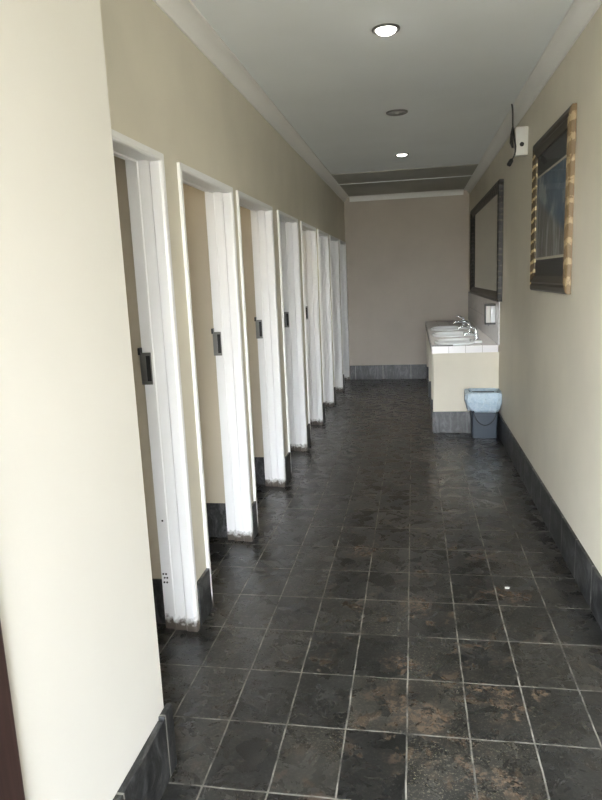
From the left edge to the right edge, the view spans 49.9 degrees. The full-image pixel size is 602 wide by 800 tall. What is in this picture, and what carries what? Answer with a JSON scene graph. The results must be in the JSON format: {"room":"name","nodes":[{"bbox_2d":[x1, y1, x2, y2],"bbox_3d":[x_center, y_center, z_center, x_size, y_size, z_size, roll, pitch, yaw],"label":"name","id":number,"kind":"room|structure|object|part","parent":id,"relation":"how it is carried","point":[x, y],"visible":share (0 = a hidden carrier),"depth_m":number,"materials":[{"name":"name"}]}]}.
{"room":"public restroom","nodes":[
{"label":"public restroom","id":0,"kind":"room"},
{"bbox_2d":[0,0,163,799],"bbox_3d":[-0.922,0.179,0.269,0.314,2.715,3.345,-1,11,10],"label":"wall","id":1,"kind":"structure","parent":0,"point":[78,617],"depth_m":1.51,"materials":[{"name":"beige paint"}]},
{"bbox_2d":[0,621,24,799],"bbox_3d":[-0.790,0.420,0.518,0.176,2.140,1.470,-1,11,10],"label":"door","id":2,"kind":"structure","parent":1,"relation":"in","point":[11,782],"depth_m":1.25,"materials":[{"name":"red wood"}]},
{"bbox_2d":[113,703,176,799],"bbox_3d":[-0.559,1.155,1.766,0.181,0.222,0.730,-1,11,10],"label":"baseboard","id":3,"kind":"structure","parent":1,"relation":"attached to","point":[150,774],"depth_m":1.94,"materials":[{"name":"tile"}]},
{"bbox_2d":[114,156,165,622],"bbox_3d":[-1.298,-0.298,2.933,1.336,2.715,0.121,-1,11,10],"label":"wall","id":4,"kind":"structure","parent":0,"point":[120,168],"depth_m":2.83,"materials":[{"name":"paint"}]},
{"bbox_2d":[183,183,227,536],"bbox_3d":[-1.132,-0.482,3.887,1.336,2.715,0.049,-1,11,10],"label":"wall","id":5,"kind":"structure","parent":0,"point":[194,199],"depth_m":3.82,"materials":[{"name":"paint"}]},
{"bbox_2d":[100,0,344,580],"bbox_3d":[-0.053,-0.890,5.832,0.125,2.715,8.115,-1,11,10],"label":"wall","id":6,"kind":"structure","parent":0,"point":[165,95],"depth_m":2.96,"materials":[{"name":"beige paint"}]},
{"bbox_2d":[111,129,199,631],"bbox_3d":[-1.022,0.112,2.453,0.914,2.060,0.813,-1,11,10],"label":"door frame","id":7,"kind":"structure","parent":6,"relation":"in","point":[158,352],"depth_m":2.73,"materials":[{"name":"white paint"}]},
{"bbox_3d":[-0.651,-0.134,2.736,0.049,0.136,0.019,-1,11,10],"label":"strike plate","id":8,"kind":"part","parent":7,"relation":"part of","materials":[{"name":"silver metal"}]},
{"bbox_2d":[197,568,211,625],"bbox_3d":[-0.454,0.922,3.035,0.014,0.209,0.160,-1,11,10],"label":"baseboard","id":9,"kind":"structure","parent":6,"relation":"attached to","point":[203,583],"depth_m":3.02,"materials":[{"name":"tile"}]},
{"bbox_2d":[177,162,253,607],"bbox_3d":[-0.853,-0.076,3.430,0.914,2.060,0.838,-1,11,10],"label":"door frame","id":10,"kind":"structure","parent":6,"relation":"in","point":[219,202],"depth_m":3.69,"materials":[{"name":"white paint"}]},
{"bbox_3d":[-0.479,-0.324,3.725,0.049,0.136,0.019,-1,11,10],"label":"strike plate","id":11,"kind":"part","parent":10,"relation":"part of","materials":[{"name":"silver metal"}]},
{"bbox_2d":[153,0,348,201],"bbox_3d":[-0.008,-2.187,5.574,0.082,0.077,8.115,-1,11,10],"label":"crown molding","id":12,"kind":"structure","parent":6,"relation":"attached to","point":[184,14],"depth_m":3.57,"materials":[{"name":"white paint"}]},
{"bbox_2d":[252,501,257,537],"bbox_3d":[-0.288,0.738,3.990,0.014,0.209,0.088,-1,11,10],"label":"baseboard","id":13,"kind":"structure","parent":6,"relation":"attached to","point":[254,510],"depth_m":3.97,"materials":[{"name":"tile"}]},
{"bbox_2d":[236,190,285,531],"bbox_3d":[-0.686,-0.262,4.393,0.914,2.060,0.928,-1,11,10],"label":"door frame","id":14,"kind":"structure","parent":6,"relation":"in","point":[262,230],"depth_m":4.71,"materials":[{"name":"white paint"}]},
{"bbox_3d":[-0.305,-0.518,4.731,0.049,0.136,0.019,-1,11,10],"label":"strike plate","id":15,"kind":"part","parent":14,"relation":"part of","materials":[{"name":"silver metal"}]},
{"bbox_2d":[285,452,290,484],"bbox_3d":[-0.105,0.534,5.046,0.014,0.209,0.191,-1,11,10],"label":"baseboard","id":16,"kind":"structure","parent":6,"relation":"attached to","point":[287,457],"depth_m":5.04,"materials":[{"name":"tile"}]},
{"bbox_2d":[277,210,307,476],"bbox_3d":[-0.502,-0.466,5.451,0.914,2.060,0.829,-1,11,10],"label":"door frame","id":17,"kind":"structure","parent":6,"relation":"in","point":[288,235],"depth_m":5.72,"materials":[{"name":"white paint"}]},
{"bbox_3d":[-0.129,-0.713,5.742,0.049,0.136,0.019,-1,11,10],"label":"strike plate","id":18,"kind":"part","parent":17,"relation":"part of","materials":[{"name":"silver metal"}]},
{"bbox_2d":[307,424,310,448],"bbox_3d":[0.068,0.341,6.047,0.014,0.209,0.170,-1,11,10],"label":"baseboard","id":19,"kind":"structure","parent":6,"relation":"attached to","point":[308,425],"depth_m":6.02,"materials":[{"name":"tile"}]},
{"bbox_2d":[300,221,322,435],"bbox_3d":[-0.327,-0.661,6.462,0.914,2.060,0.871,-1,11,10],"label":"door","id":20,"kind":"structure","parent":6,"relation":"in","point":[308,232],"depth_m":6.75,"materials":[{"name":"white paint"}]},
{"bbox_2d":[323,402,324,423],"bbox_3d":[0.245,0.143,7.069,0.014,0.209,0.152,-1,11,10],"label":"baseboard","id":21,"kind":"structure","parent":6,"relation":"attached to","point":[323,402],"depth_m":7.08,"materials":[{"name":"tile"}]},
{"bbox_2d":[317,229,333,420],"bbox_3d":[-0.153,-0.854,7.462,0.914,2.060,0.843,-1,11,10],"label":"door","id":22,"kind":"structure","parent":6,"relation":"in","point":[322,237],"depth_m":7.73,"materials":[{"name":"white paint"}]},
{"bbox_2d":[334,387,335,405],"bbox_3d":[0.417,-0.047,8.056,0.014,0.209,0.153,-1,11,10],"label":"baseboard","id":23,"kind":"structure","parent":6,"relation":"attached to","point":[334,387],"depth_m":8.01,"materials":[{"name":"tile"}]},
{"bbox_2d":[329,235,342,391],"bbox_3d":[0.021,-1.048,8.469,0.914,2.060,0.883,-1,11,10],"label":"door","id":24,"kind":"structure","parent":6,"relation":"in","point":[334,242],"depth_m":8.76,"materials":[{"name":"white paint"}]},
{"bbox_2d":[240,206,264,484],"bbox_3d":[-0.949,-0.686,4.944,1.336,2.715,0.152,-1,11,10],"label":"wall","id":25,"kind":"structure","parent":0,"point":[245,214],"depth_m":4.83,"materials":[{"name":"paint"}]},
{"bbox_2d":[156,379,601,799],"bbox_3d":[-0.089,0.845,4.213,3.549,0.100,12.210,-1,11,10],"label":"floor","id":26,"kind":"structure","parent":0,"point":[369,641],"depth_m":2.79,"materials":[{"name":"tile"}]},
{"bbox_2d":[425,320,498,432],"bbox_3d":[1.882,-0.430,7.964,0.633,0.870,3.506,-1,11,10],"label":"vanity counter","id":27,"kind":"object","parent":26,"relation":"on","point":[451,370],"depth_m":6.30,"materials":[{"name":"white tile"}]},
{"bbox_2d":[430,326,466,330],"bbox_3d":[1.856,-0.823,8.135,0.459,0.186,0.529,-1,11,10],"label":"washbasin","id":28,"kind":"object","parent":27,"relation":"in","point":[436,328],"visible":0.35,"depth_m":8.09,"materials":[{"name":"white ceramic"}]},
{"bbox_2d":[432,331,473,336],"bbox_3d":[1.715,-0.666,7.322,0.459,0.186,0.529,-1,11,10],"label":"washbasin","id":29,"kind":"object","parent":27,"relation":"in","point":[443,333],"visible":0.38,"depth_m":7.44,"materials":[{"name":"white ceramic"}]},
{"bbox_2d":[434,338,481,345],"bbox_3d":[1.574,-0.509,6.509,0.459,0.186,0.529,-1,11,10],"label":"washbasin","id":30,"kind":"object","parent":27,"relation":"in","point":[446,341],"visible":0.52,"depth_m":6.56,"materials":[{"name":"white ceramic"}]},
{"bbox_2d":[453,315,464,325],"bbox_3d":[1.982,-0.988,8.082,0.160,0.152,0.060,-1,11,10],"label":"tap","id":31,"kind":"object","parent":27,"relation":"on","point":[462,318],"visible":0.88,"depth_m":8.07,"materials":[{"name":"silver metal"}]},
{"bbox_2d":[425,320,497,353],"bbox_3d":[1.863,-0.812,7.895,0.620,0.068,3.503,-1,11,10],"label":"countertop","id":32,"kind":"structure","parent":27,"relation":"on","point":[487,345],"depth_m":6.34,"materials":[{"name":"white tile"}]},
{"bbox_2d":[458,319,470,331],"bbox_3d":[1.841,-0.831,7.269,0.160,0.152,0.060,-1,11,10],"label":"tap","id":33,"kind":"object","parent":27,"relation":"on","point":[467,322],"visible":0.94,"depth_m":7.25,"materials":[{"name":"silver metal"}]},
{"bbox_2d":[463,325,479,339],"bbox_3d":[1.700,-0.675,6.455,0.160,0.152,0.060,-1,11,10],"label":"tap","id":34,"kind":"object","parent":27,"relation":"on","point":[475,333],"visible":1,"depth_m":6.44,"materials":[{"name":"silver metal"}]},
{"bbox_3d":[1.685,-0.658,6.461,0.128,0.041,0.026,-1,11,10],"label":"spout","id":35,"kind":"part","parent":34,"relation":"part of","materials":[{"name":"silver metal"}]},
{"bbox_2d":[470,391,497,437],"bbox_3d":[1.740,0.141,6.154,0.270,0.420,0.222,-1,11,10],"label":"waste bin","id":36,"kind":"object","parent":26,"relation":"on","point":[483,425],"visible":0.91,"depth_m":6.09,"materials":[{"name":"grey plastic"}]},
{"bbox_2d":[464,388,501,412],"bbox_3d":[1.716,0.030,6.128,0.332,0.249,0.267,-1,11,10],"label":"liner","id":37,"kind":"object","parent":36,"relation":"in","point":[478,402],"visible":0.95,"depth_m":6.01,"materials":[{"name":"white plastic"}]},
{"bbox_3d":[1.722,0.136,6.053,0.245,0.216,0.023,-1,11,10],"label":"bail handle","id":38,"kind":"part","parent":36,"relation":"part of","materials":[{"name":"black plastic"}]},
{"bbox_2d":[191,0,573,195],"bbox_3d":[-0.172,-1.966,3.917,3.549,0.134,11.760,-1,11,10],"label":"ceiling","id":39,"kind":"structure","parent":0,"point":[458,68],"depth_m":3.79,"materials":[{"name":"white paint"}]},
{"bbox_2d":[372,23,399,35],"bbox_3d":[0.409,-1.775,3.120,0.136,0.027,0.136,-1,11,10],"label":"recessed light","id":40,"kind":"object","parent":39,"relation":"in","point":[386,29],"visible":1,"depth_m":3.09,"materials":[{"name":"grey metal"}]},
{"bbox_2d":[386,109,407,115],"bbox_3d":[0.699,-2.090,4.713,0.159,0.014,0.159,-1,11,10],"label":"recessed light","id":41,"kind":"object","parent":39,"relation":"in","point":[397,112],"visible":1,"depth_m":4.70,"materials":[{"name":"grey metal"}]},
{"bbox_2d":[395,153,408,156],"bbox_3d":[0.994,-2.408,6.367,0.136,0.016,0.136,-1,11,10],"label":"recessed light","id":42,"kind":"object","parent":39,"relation":"in","point":[399,154],"visible":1,"depth_m":6.34,"materials":[{"name":"grey metal"}]},
{"bbox_2d":[507,104,515,166],"bbox_3d":[1.471,-1.869,4.557,0.065,0.464,0.254,-1,11,10],"label":"cable","id":43,"kind":"object","parent":39,"relation":"hanging from","point":[512,135],"visible":1,"depth_m":4.48,"materials":[{"name":"black plastic"}]},
{"bbox_3d":[1.482,-1.885,4.553,0.038,0.432,0.252,0,11,11],"label":"cord","id":44,"kind":"part","parent":43,"relation":"part of","materials":[{"name":"black plastic"}]},
{"bbox_2d":[344,190,468,365],"bbox_3d":[1.577,-1.669,9.653,2.033,2.715,0.120,-1,11,10],"label":"wall","id":45,"kind":"structure","parent":0,"point":[407,259],"depth_m":9.55,"materials":[{"name":"beige paint"}]},
{"bbox_2d":[350,364,426,379],"bbox_3d":[1.629,-0.429,9.814,1.774,0.217,0.014,-1,11,10],"label":"baseboard","id":46,"kind":"structure","parent":45,"relation":"attached to","point":[412,371],"depth_m":9.86,"materials":[{"name":"tile"}]},
{"bbox_2d":[349,189,463,201],"bbox_3d":[1.506,-2.946,9.315,1.624,0.077,0.082,-1,11,10],"label":"crown molding","id":47,"kind":"structure","parent":45,"relation":"attached to","point":[457,191],"depth_m":9.33,"materials":[{"name":"white paint"}]},
{"bbox_2d":[469,4,601,575],"bbox_3d":[1.547,-0.598,3.883,0.120,2.715,11.460,-1,11,10],"label":"wall","id":48,"kind":"structure","parent":0,"point":[550,347],"depth_m":3.48,"materials":[{"name":"beige paint"}]},
{"bbox_2d":[468,291,499,344],"bbox_3d":[2.163,-1.054,7.797,0.010,0.417,3.505,-1,11,10],"label":"backsplash","id":49,"kind":"structure","parent":48,"relation":"attached to","point":[476,303],"depth_m":7.54,"materials":[{"name":"tile"}]},
{"bbox_2d":[484,303,495,325],"bbox_3d":[1.861,-0.842,6.385,0.103,0.214,0.110,-1,11,10],"label":"soap dispenser","id":50,"kind":"object","parent":49,"relation":"attached to","point":[489,309],"visible":1,"depth_m":6.34,"materials":[{"name":"grey plastic"}]},
{"bbox_2d":[470,179,503,301],"bbox_3d":[2.036,-1.698,7.230,0.048,1.075,2.925,-1,11,10],"label":"wall mirror","id":51,"kind":"object","parent":48,"relation":"attached to","point":[486,218],"visible":1,"depth_m":6.77,"materials":[{"name":"mirror glass"},{"name":"dark wood frame"}]},
{"bbox_3d":[2.014,-2.183,7.141,0.048,0.088,2.925,-1,11,10],"label":"frame rail","id":52,"kind":"part","parent":51,"relation":"part of","materials":[{"name":"wood"}]},
{"bbox_3d":[2.057,-1.213,7.320,0.048,0.088,2.925,-1,11,10],"label":"frame rail","id":53,"kind":"part","parent":51,"relation":"part of","materials":[{"name":"wood"}]},
{"bbox_2d":[473,193,497,290],"bbox_3d":[2.051,-1.698,7.228,0.016,0.915,2.765,-1,11,10],"label":"mirror glass","id":54,"kind":"object","parent":51,"relation":"on","point":[485,215],"depth_m":7.05,"materials":[{"name":"mirror"}]},
{"bbox_2d":[515,126,527,156],"bbox_3d":[1.546,-1.811,4.536,0.083,0.190,0.063,-1,11,10],"label":"junction box","id":55,"kind":"object","parent":48,"relation":"attached to","point":[521,133],"visible":0.97,"depth_m":4.51,"materials":[{"name":"grey plastic"}]},
{"bbox_2d":[464,0,601,193],"bbox_3d":[1.391,-1.893,3.660,0.082,0.077,11.460,-1,11,10],"label":"crown molding","id":56,"kind":"structure","parent":48,"relation":"attached to","point":[579,14],"depth_m":3.77,"materials":[{"name":"white paint"}]},
{"bbox_2d":[497,412,601,629],"bbox_3d":[1.501,0.670,3.928,0.014,0.212,4.858,-1,11,10],"label":"baseboard","id":57,"kind":"structure","parent":48,"relation":"attached to","point":[586,575],"depth_m":3.60,"materials":[{"name":"tile"}]},
{"bbox_2d":[530,103,576,293],"bbox_3d":[1.440,-1.095,3.756,0.032,0.923,1.055,-1,11,10],"label":"framed picture","id":58,"kind":"object","parent":48,"relation":"attached to","point":[553,159],"visible":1,"depth_m":3.63,"materials":[{"name":"brown wood"}]},
{"bbox_3d":[1.458,-0.687,3.832,0.032,0.092,1.055,-1,11,10],"label":"frame rail","id":59,"kind":"part","parent":58,"relation":"part of","materials":[{"name":"black wood"}]},
{"bbox_2d":[536,158,565,257],"bbox_3d":[1.446,-1.085,3.757,0.001,0.489,0.827,-1,11,10],"label":"print","id":60,"kind":"object","parent":58,"relation":"attached to","point":[551,183],"depth_m":3.72},
{"bbox_3d":[1.423,-1.503,3.681,0.032,0.092,1.055,-1,11,10],"label":"frame rail","id":61,"kind":"part","parent":58,"relation":"part of","materials":[{"name":"brown wood"}]},
{"bbox_3d":[-0.096,-1.635,9.864,1.336,2.715,0.045,-1,11,10],"label":"wall partition","id":62,"kind":"structure","parent":0,"visible":0},
{"bbox_2d":[339,240,349,384],"bbox_3d":[0.191,-1.236,9.445,0.914,2.060,0.790,-1,11,10],"label":"door","id":63,"kind":"structure","parent":62,"relation":"in","point":[342,245],"depth_m":9.69,"materials":[{"name":"white paint"}]}
]}

